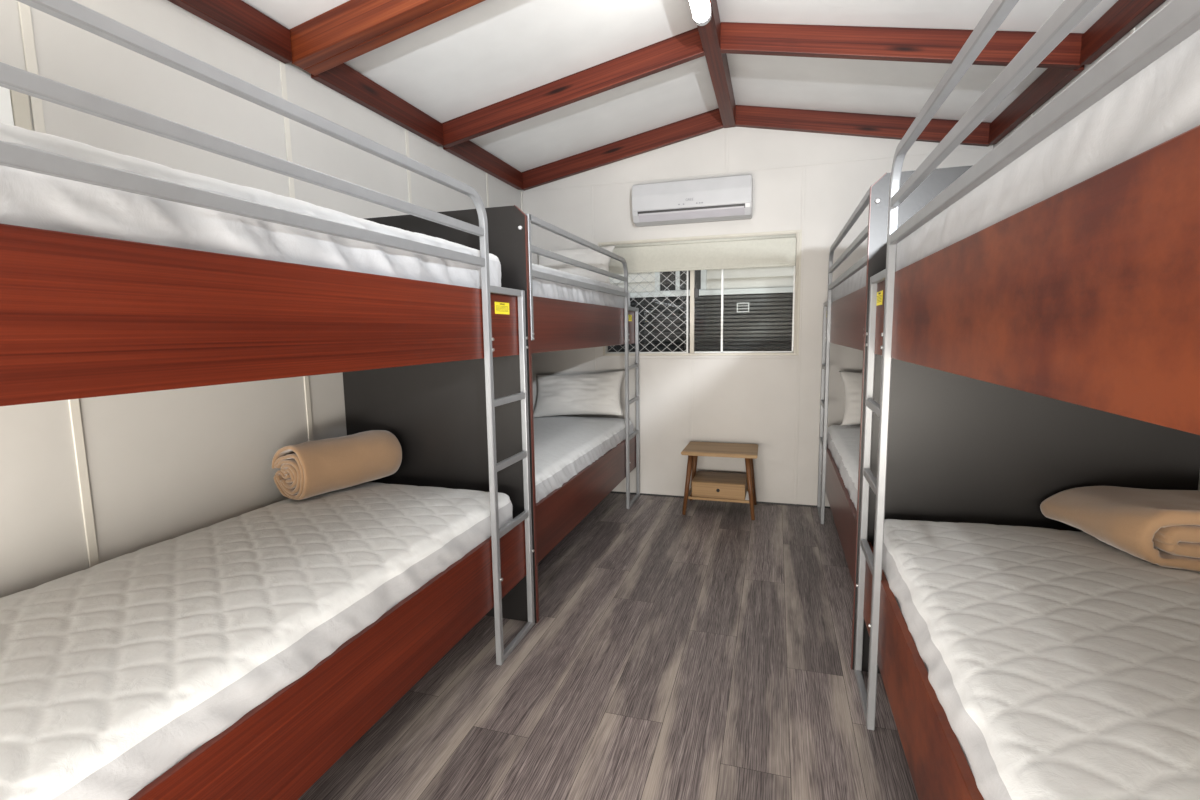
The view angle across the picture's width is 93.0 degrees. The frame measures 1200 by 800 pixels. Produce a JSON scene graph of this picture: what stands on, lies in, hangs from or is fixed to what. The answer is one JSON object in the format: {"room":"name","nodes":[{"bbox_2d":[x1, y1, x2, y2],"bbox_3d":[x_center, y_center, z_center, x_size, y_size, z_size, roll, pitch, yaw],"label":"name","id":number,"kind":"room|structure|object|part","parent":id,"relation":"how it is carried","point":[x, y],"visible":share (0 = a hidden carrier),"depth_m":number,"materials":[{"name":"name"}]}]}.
{"room":"dormitory","nodes":[
{"label":"dormitory","id":0,"kind":"room"},
{"bbox_2d":[0,0,520,597],"bbox_3d":[-1.863,-0.107,1.333,0.090,2.752,8.059,1,7,17],"label":"wall","id":1,"kind":"structure","parent":0,"point":[163,465],"depth_m":2.10,"materials":[{"name":"white paint"}]},
{"bbox_2d":[0,86,13,125],"bbox_3d":[-1.857,-0.513,1.281,0.074,0.670,0.860,1,7,17],"label":"window","id":2,"kind":"structure","parent":1,"relation":"in","point":[6,115],"depth_m":1.63,"materials":[{"name":"white metal"}]},
{"bbox_2d":[10,90,32,130],"bbox_3d":[-1.689,-0.571,1.699,0.008,0.760,0.040,1,7,17],"label":"trim","id":3,"kind":"structure","parent":1,"relation":"attached to","point":[20,101],"depth_m":1.66,"materials":[{"name":"beige paint"}]},
{"bbox_2d":[18,1,99,567],"bbox_3d":[-1.671,-0.094,1.794,0.006,2.610,0.028,1,7,17],"label":"trim","id":4,"kind":"structure","parent":1,"relation":"attached to","point":[24,10],"depth_m":1.81,"materials":[{"name":"white paint"}]},
{"bbox_2d":[168,0,291,63],"bbox_3d":[-1.472,-1.527,2.274,0.044,0.158,0.547,1,7,17],"label":"wall plate","id":5,"kind":"object","parent":1,"relation":"attached to","point":[249,24],"depth_m":2.32,"materials":[{"name":"brown wood"}]},
{"bbox_2d":[279,62,313,440],"bbox_3d":[-1.395,-0.205,2.687,0.006,2.610,0.028,1,7,17],"label":"trim","id":6,"kind":"structure","parent":1,"relation":"attached to","point":[282,65],"depth_m":2.58,"materials":[{"name":"white paint"}]},
{"bbox_2d":[405,129,411,214],"bbox_3d":[-1.131,-0.311,3.538,0.006,2.610,0.028,1,7,17],"label":"trim","id":7,"kind":"structure","parent":1,"relation":"attached to","point":[406,131],"depth_m":3.40,"materials":[{"name":"white paint"}]},
{"bbox_2d":[311,63,522,189],"bbox_3d":[-1.019,-1.709,3.737,0.044,0.158,2.321,1,7,17],"label":"wall plate","id":8,"kind":"object","parent":1,"relation":"attached to","point":[342,78],"depth_m":3.31,"materials":[{"name":"brown wood"}]},
{"bbox_2d":[486,173,488,207],"bbox_3d":[-0.840,-0.428,4.477,0.006,2.610,0.028,1,7,17],"label":"trim","id":9,"kind":"structure","parent":1,"relation":"attached to","point":[487,189],"depth_m":4.33,"materials":[{"name":"white paint"}]},
{"bbox_2d":[298,493,918,799],"bbox_3d":[-0.118,1.335,0.977,3.715,0.080,8.069,1,7,17],"label":"floor","id":10,"kind":"structure","parent":0,"point":[704,653],"depth_m":2.25,"materials":[{"name":"grey wood"}]},
{"bbox_2d":[0,0,538,799],"bbox_3d":[-1.149,0.228,1.738,1.049,1.969,2.284,1,7,17],"label":"bunk bed","id":11,"kind":"object","parent":10,"relation":"on","point":[444,369],"visible":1,"depth_m":1.42,"materials":[{"name":"red wood"}]},
{"bbox_3d":[-0.725,-0.541,1.340,0.021,0.030,1.823,1,7,17],"label":"rail","id":12,"kind":"part","parent":11,"relation":"part of","materials":[{"name":"silver metal"}]},
{"bbox_3d":[-0.723,-0.428,1.353,0.021,0.032,1.823,1,7,17],"label":"rail","id":13,"kind":"part","parent":11,"relation":"part of","materials":[{"name":"silver metal"}]},
{"bbox_2d":[0,123,500,288],"bbox_3d":[-1.193,-0.426,1.635,1.011,0.265,2.176,1,7,17],"label":"mattress","id":14,"kind":"object","parent":11,"relation":"on","point":[27,198],"visible":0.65,"depth_m":1.17,"materials":[{"name":"white fabric"}]},
{"bbox_2d":[0,482,512,799],"bbox_3d":[-1.167,0.613,1.760,1.026,0.220,2.162,1,7,17],"label":"mattress","id":15,"kind":"object","parent":11,"relation":"on","point":[115,671],"visible":0.88,"depth_m":1.44,"materials":[{"name":"white fabric"}]},
{"bbox_2d":[272,430,401,499],"bbox_3d":[-1.191,0.278,2.625,0.259,0.234,0.506,3,8,31],"label":"rolled blanket","id":16,"kind":"object","parent":15,"relation":"on","point":[316,467],"visible":1,"depth_m":2.48,"materials":[{"name":"beige fabric"}]},
{"bbox_3d":[-0.818,0.095,2.811,1.046,1.967,0.022,1,7,17],"label":"panel","id":17,"kind":"part","parent":11,"relation":"part of","materials":[{"name":"black laminate"}]},
{"bbox_2d":[525,213,639,562],"bbox_3d":[-0.487,-0.024,3.873,1.044,1.938,2.212,1,7,17],"label":"bunk bed","id":18,"kind":"object","parent":10,"relation":"on","point":[556,324],"visible":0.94,"depth_m":3.43,"materials":[{"name":"brown wood"}]},
{"bbox_3d":[-0.328,-0.564,2.630,0.025,0.575,0.027,1,7,17],"label":"guard post","id":19,"kind":"part","parent":18,"relation":"part of","materials":[{"name":"silver metal"}]},
{"bbox_3d":[-0.067,-0.806,3.465,0.021,0.030,1.772,1,7,17],"label":"rail","id":20,"kind":"part","parent":18,"relation":"part of","materials":[{"name":"silver metal"}]},
{"bbox_3d":[-0.065,-0.693,3.478,0.021,0.032,1.772,1,7,17],"label":"rail","id":21,"kind":"part","parent":18,"relation":"part of","materials":[{"name":"silver metal"}]},
{"bbox_2d":[532,263,629,307],"bbox_3d":[-0.519,-0.694,3.795,1.009,0.263,2.171,1,7,17],"label":"mattress","id":22,"kind":"object","parent":18,"relation":"on","point":[541,288],"visible":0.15,"depth_m":3.36,"materials":[{"name":"white fabric"}]},
{"bbox_2d":[538,245,615,283],"bbox_3d":[-0.224,-1.082,4.646,0.706,0.329,0.201,2,7,22],"label":"pillow","id":23,"kind":"object","parent":22,"relation":"on","point":[591,257],"visible":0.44,"depth_m":4.56,"materials":[{"name":"white fabric"}]},
{"bbox_2d":[533,416,632,502],"bbox_3d":[-0.497,0.346,3.917,1.020,0.217,2.190,1,7,17],"label":"mattress","id":24,"kind":"object","parent":18,"relation":"on","point":[564,446],"visible":0.34,"depth_m":3.76,"materials":[{"name":"white fabric"}]},
{"bbox_2d":[533,370,624,417],"bbox_3d":[-0.183,-0.047,4.748,0.819,0.395,0.241,1,7,16],"label":"pillow","id":25,"kind":"object","parent":24,"relation":"on","point":[597,393],"visible":1,"depth_m":4.67,"materials":[{"name":"white fabric"}]},
{"bbox_2d":[681,441,757,519],"bbox_3d":[0.941,0.616,4.436,0.556,0.496,0.433,1,7,17],"label":"bedside table","id":26,"kind":"object","parent":10,"relation":"on","point":[710,486],"visible":1,"depth_m":4.32,"materials":[{"name":"brown wood"}]},
{"bbox_3d":[0.674,0.642,4.347,0.096,0.474,0.042,-5,8,-29],"label":"leg","id":27,"kind":"part","parent":26,"relation":"part of","materials":[{"name":"brown wood"}]},
{"bbox_3d":[0.768,0.602,4.668,0.042,0.474,0.106,-5,8,-30],"label":"leg","id":28,"kind":"part","parent":26,"relation":"part of","materials":[{"name":"brown wood"}]},
{"bbox_3d":[0.895,0.753,4.299,0.453,0.020,0.018,1,7,17],"label":"shelf rail","id":29,"kind":"part","parent":26,"relation":"part of","materials":[{"name":"brown wood"}]},
{"bbox_3d":[0.890,0.683,4.288,0.392,0.115,0.016,1,7,17],"label":"drawer","id":30,"kind":"part","parent":26,"relation":"part of","materials":[{"name":"brown wood"}]},
{"bbox_3d":[1.113,0.651,4.217,0.042,0.474,0.098,-7,9,-40],"label":"leg","id":31,"kind":"part","parent":26,"relation":"part of","materials":[{"name":"brown wood"}]},
{"bbox_3d":[1.211,0.611,4.532,0.108,0.474,0.042,-4,8,-25],"label":"leg","id":32,"kind":"part","parent":26,"relation":"part of","materials":[{"name":"brown wood"}]},
{"bbox_2d":[817,185,871,583],"bbox_3d":[1.863,0.027,3.151,1.053,1.938,2.212,1,7,17],"label":"bunk bed","id":33,"kind":"object","parent":10,"relation":"on","point":[843,318],"visible":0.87,"depth_m":3.23,"materials":[{"name":"brown wood"}]},
{"bbox_2d":[827,425,859,510],"bbox_3d":[1.882,0.398,3.187,1.011,0.216,2.172,1,7,17],"label":"mattress","id":34,"kind":"object","parent":33,"relation":"on","point":[843,441],"visible":0.16,"depth_m":3.47,"materials":[{"name":"white fabric"}]},
{"bbox_2d":[839,371,861,425],"bbox_3d":[2.077,-0.011,4.035,0.704,0.378,0.246,1,7,13],"label":"pillow","id":35,"kind":"object","parent":34,"relation":"on","point":[852,382],"visible":0.24,"depth_m":4.06,"materials":[{"name":"white fabric"}]},
{"bbox_3d":[1.314,-0.663,3.055,0.021,0.032,1.772,1,7,17],"label":"rail","id":36,"kind":"part","parent":33,"relation":"part of","materials":[{"name":"silver metal"}]},
{"bbox_3d":[1.312,-0.776,3.041,0.021,0.030,1.772,1,7,17],"label":"rail","id":37,"kind":"part","parent":33,"relation":"part of","materials":[{"name":"silver metal"}]},
{"bbox_2d":[832,265,866,301],"bbox_3d":[1.870,-0.643,3.061,0.999,0.264,2.178,1,7,17],"label":"mattress","id":38,"kind":"object","parent":33,"relation":"on","point":[857,281],"visible":0.06,"depth_m":3.08,"materials":[{"name":"white fabric"}]},
{"bbox_2d":[851,0,1199,799],"bbox_3d":[1.201,0.279,1.016,1.060,1.969,2.284,1,7,17],"label":"bunk bed","id":39,"kind":"object","parent":10,"relation":"on","point":[1051,348],"visible":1,"depth_m":1.16,"materials":[{"name":"brown wood"}]},
{"bbox_3d":[0.669,0.300,1.022,0.025,1.938,1.862,1,7,17],"label":"guard rail","id":40,"kind":"part","parent":39,"relation":"part of","materials":[{"name":"silver metal"}]},
{"bbox_3d":[0.654,-0.511,0.916,0.021,0.030,1.823,1,7,17],"label":"rail","id":41,"kind":"part","parent":39,"relation":"part of","materials":[{"name":"silver metal"}]},
{"bbox_3d":[1.535,0.146,2.089,1.057,1.967,0.022,1,7,17],"label":"panel","id":42,"kind":"part","parent":39,"relation":"part of","materials":[{"name":"black laminate"}]},
{"bbox_2d":[882,519,1199,799],"bbox_3d":[1.221,0.661,1.051,1.010,0.221,2.200,1,7,17],"label":"mattress","id":43,"kind":"object","parent":39,"relation":"on","point":[1060,664],"visible":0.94,"depth_m":1.23,"materials":[{"name":"white fabric"}]},
{"bbox_2d":[1040,486,1199,571],"bbox_3d":[1.759,0.376,1.784,0.489,0.175,0.420,1,7,17],"label":"folded blanket","id":44,"kind":"object","parent":43,"relation":"on","point":[1155,526],"visible":1,"depth_m":1.69,"materials":[{"name":"beige fabric"}]},
{"bbox_3d":[0.656,-0.398,0.930,0.021,0.032,1.823,1,7,17],"label":"rail","id":45,"kind":"part","parent":39,"relation":"part of","materials":[{"name":"silver metal"}]},
{"bbox_2d":[896,29,1199,270],"bbox_3d":[1.210,-0.377,0.925,1.003,0.264,2.204,1,7,17],"label":"mattress","id":46,"kind":"object","parent":39,"relation":"on","point":[1159,103],"visible":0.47,"depth_m":0.75,"materials":[{"name":"white fabric"}]},
{"bbox_2d":[242,0,1117,171],"bbox_3d":[-0.164,-1.620,0.618,3.695,0.405,8.059,1,7,17],"label":"ceiling","id":47,"kind":"structure","parent":0,"point":[483,54],"depth_m":3.21,"materials":[{"name":"white paint"}]},
{"bbox_2d":[289,0,484,75],"bbox_3d":[-0.562,-1.728,2.336,1.732,0.465,0.135,1,7,17],"label":"rafter","id":48,"kind":"object","parent":47,"relation":"attached to","point":[352,29],"visible":0.88,"depth_m":2.46,"materials":[{"name":"orange wood"}]},
{"bbox_2d":[442,27,704,147],"bbox_3d":[-0.218,-1.866,3.446,1.732,0.465,0.048,1,7,17],"label":"rafter","id":49,"kind":"object","parent":47,"relation":"attached to","point":[687,46],"visible":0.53,"depth_m":3.40,"materials":[{"name":"brown wood"}]},
{"bbox_2d":[522,108,723,190],"bbox_3d":[0.139,-2.010,4.599,1.732,0.465,0.048,1,7,17],"label":"rafter","id":50,"kind":"object","parent":47,"relation":"attached to","point":[710,121],"visible":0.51,"depth_m":4.56,"materials":[{"name":"brown wood"}]},
{"bbox_2d":[697,0,735,127],"bbox_3d":[-0.163,-1.690,0.619,0.090,0.143,7.857,1,7,17],"label":"ridge beam","id":51,"kind":"structure","parent":47,"relation":"attached to","point":[710,33],"depth_m":3.38,"materials":[{"name":"brown wood"}]},
{"bbox_2d":[689,0,710,25],"bbox_3d":[0.303,-1.765,2.130,0.086,0.071,1.295,1,7,17],"label":"lamp","id":52,"kind":"object","parent":51,"relation":"attached to","point":[701,9],"visible":1,"depth_m":2.65,"materials":[{"name":"white plastic"}]},
{"bbox_2d":[735,105,990,146],"bbox_3d":[1.834,-1.973,4.078,1.733,0.465,0.048,1,7,17],"label":"rafter","id":53,"kind":"object","parent":47,"relation":"attached to","point":[787,119],"visible":0.71,"depth_m":4.07,"materials":[{"name":"brown wood"}]},
{"bbox_2d":[720,22,1083,68],"bbox_3d":[1.477,-1.829,2.926,1.733,0.465,0.048,1,7,17],"label":"rafter","id":54,"kind":"object","parent":47,"relation":"attached to","point":[927,45],"visible":0.71,"depth_m":2.92,"materials":[{"name":"brown wood"}]},
{"bbox_2d":[521,127,992,505],"bbox_3d":[1.028,-0.723,4.561,3.695,3.120,0.090,1,7,17],"label":"wall","id":55,"kind":"structure","parent":0,"point":[735,400],"depth_m":4.52,"materials":[{"name":"white paint"}]},
{"bbox_2d":[521,191,522,210],"bbox_3d":[-0.656,-0.500,5.056,0.014,2.610,0.014,1,7,17],"label":"trim","id":56,"kind":"structure","parent":55,"relation":"attached to","point":[521,191],"depth_m":4.91,"materials":[{"name":"white paint"}]},
{"bbox_2d":[590,186,595,417],"bbox_3d":[-0.051,-0.482,4.876,0.022,2.600,0.004,1,7,17],"label":"trim","id":57,"kind":"structure","parent":55,"relation":"attached to","point":[591,187],"depth_m":4.76,"materials":[{"name":"white paint"}]},
{"bbox_2d":[689,360,692,488],"bbox_3d":[0.753,0.250,4.718,0.022,1.160,0.004,1,7,17],"label":"trim","id":58,"kind":"structure","parent":55,"relation":"attached to","point":[690,436],"depth_m":4.69,"materials":[{"name":"white paint"}]},
{"bbox_2d":[632,174,752,226],"bbox_3d":[0.710,-1.533,4.407,0.905,0.298,0.198,1,7,17],"label":"air conditioner","id":59,"kind":"object","parent":55,"relation":"attached to","point":[726,198],"visible":1,"depth_m":4.33,"materials":[{"name":"white plastic"}]},
{"bbox_2d":[600,355,798,357],"bbox_3d":[0.767,-0.351,4.636,1.610,0.021,0.010,1,7,17],"label":"trim","id":60,"kind":"structure","parent":55,"relation":"attached to","point":[761,356],"depth_m":4.59,"materials":[{"name":"white paint"}]},
{"bbox_2d":[601,232,798,355],"bbox_3d":[0.777,-0.826,4.618,1.560,0.925,0.086,1,7,17],"label":"window","id":61,"kind":"structure","parent":55,"relation":"in","point":[694,292],"depth_m":4.58,"materials":[{"name":"white metal"}]},
{"bbox_2d":[605,271,688,353],"bbox_3d":[0.379,-0.828,4.715,0.706,0.881,0.016,1,7,17],"label":"screen","id":62,"kind":"object","parent":61,"relation":"attached to","point":[687,274],"visible":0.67,"depth_m":4.68,"materials":[{"name":"grey metal"}]},
{"bbox_2d":[598,231,797,348],"bbox_3d":[0.746,-0.847,4.563,1.568,0.875,0.037,1,7,17],"label":"roller blind","id":63,"kind":"object","parent":61,"relation":"attached to","point":[768,250],"visible":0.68,"depth_m":4.49,"materials":[{"name":"beige fabric"}]},
{"bbox_3d":[0.741,-1.044,4.541,1.550,0.020,0.010,1,7,17],"label":"rail","id":64,"kind":"part","parent":63,"relation":"part of","materials":[{"name":"beige fabric"}]},
{"bbox_3d":[1.492,-0.813,4.331,0.003,0.840,0.003,1,7,17],"label":"pull chain","id":65,"kind":"part","parent":63,"relation":"part of","materials":[{"name":"white plastic"}]},
{"bbox_3d":[1.140,-0.820,4.521,0.771,0.889,0.022,1,7,17],"label":"sliding sash","id":66,"kind":"part","parent":61,"relation":"part of","materials":[{"name":"clear glass"}]},
{"bbox_2d":[598,230,801,244],"bbox_3d":[0.754,-1.291,4.525,1.610,0.019,0.006,1,7,17],"label":"trim","id":67,"kind":"structure","parent":55,"relation":"attached to","point":[788,231],"depth_m":4.51,"materials":[{"name":"white paint"}]},
{"bbox_2d":[610,491,829,507],"bbox_3d":[1.042,0.826,4.698,3.505,0.012,0.008,1,7,17],"label":"trim","id":68,"kind":"structure","parent":55,"relation":"attached to","point":[611,491],"depth_m":4.62,"materials":[{"name":"plastic"}]},
{"bbox_2d":[726,129,728,170],"bbox_3d":[0.978,-1.924,4.378,0.022,0.310,0.004,1,7,17],"label":"trim","id":69,"kind":"structure","parent":55,"relation":"attached to","point":[727,130],"depth_m":4.37,"materials":[{"name":"white paint"}]},
{"bbox_2d":[522,146,992,192],"bbox_3d":[1.003,-1.760,4.391,3.505,0.016,0.004,1,7,17],"label":"trim","id":70,"kind":"structure","parent":55,"relation":"attached to","point":[985,147],"depth_m":4.34,"materials":[{"name":"white paint"}]},
{"bbox_2d":[796,232,801,354],"bbox_3d":[1.521,-0.795,4.349,0.018,0.945,0.006,1,7,17],"label":"trim","id":71,"kind":"structure","parent":55,"relation":"attached to","point":[800,233],"depth_m":4.34,"materials":[{"name":"white paint"}]},
{"bbox_2d":[794,166,805,503],"bbox_3d":[1.538,-0.448,4.388,0.022,2.600,0.004,1,7,17],"label":"trim","id":72,"kind":"structure","parent":55,"relation":"attached to","point":[803,167],"depth_m":4.39,"materials":[{"name":"white paint"}]},
{"bbox_2d":[993,0,1199,490],"bbox_3d":[1.582,-0.033,0.275,0.090,2.752,8.059,1,7,17],"label":"wall","id":73,"kind":"structure","parent":0,"point":[1088,66],"depth_m":2.66,"materials":[{"name":"white paint"}]},
{"bbox_2d":[989,0,1165,144],"bbox_3d":[1.492,-1.326,0.121,0.044,0.136,7.800,1,7,17],"label":"wall plate","id":74,"kind":"object","parent":73,"relation":"attached to","point":[1123,16],"visible":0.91,"depth_m":2.65,"materials":[{"name":"brown wood"}]},
{"label":"outside","id":75,"kind":"structure","parent":0,"visible":0},
{"bbox_3d":[1.289,0.790,5.517,6.715,0.080,1.500,1,7,17],"label":"ground","id":76,"kind":"structure","parent":75,"visible":0},
{"bbox_2d":[608,287,792,352],"bbox_3d":[1.151,-0.168,5.607,4.900,1.805,0.085,1,7,17],"label":"corrugated fence","id":77,"kind":"object","parent":76,"relation":"on","point":[767,325],"visible":0.1,"depth_m":5.50,"materials":[{"name":"grey metal"}]},
{"bbox_2d":[737,302,748,311],"bbox_3d":[1.360,-0.880,5.414,0.115,0.090,0.008,1,7,17],"label":"vent plate","id":78,"kind":"object","parent":77,"relation":"attached to","point":[748,302],"visible":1,"depth_m":5.41,"materials":[{"name":"white metal"}]},
{"bbox_2d":[609,266,793,292],"bbox_3d":[1.129,-0.896,5.657,5.200,3.200,0.130,1,7,17],"label":"wall","id":79,"kind":"structure","parent":76,"relation":"on","point":[780,276],"depth_m":5.59,"materials":[{"name":"white metal"}]},
{"bbox_3d":[0.799,-1.444,5.650,0.410,0.700,0.010,1,7,17],"label":"pane","id":80,"kind":"part","parent":79,"relation":"part of","materials":[{"name":"glass"}]}
]}

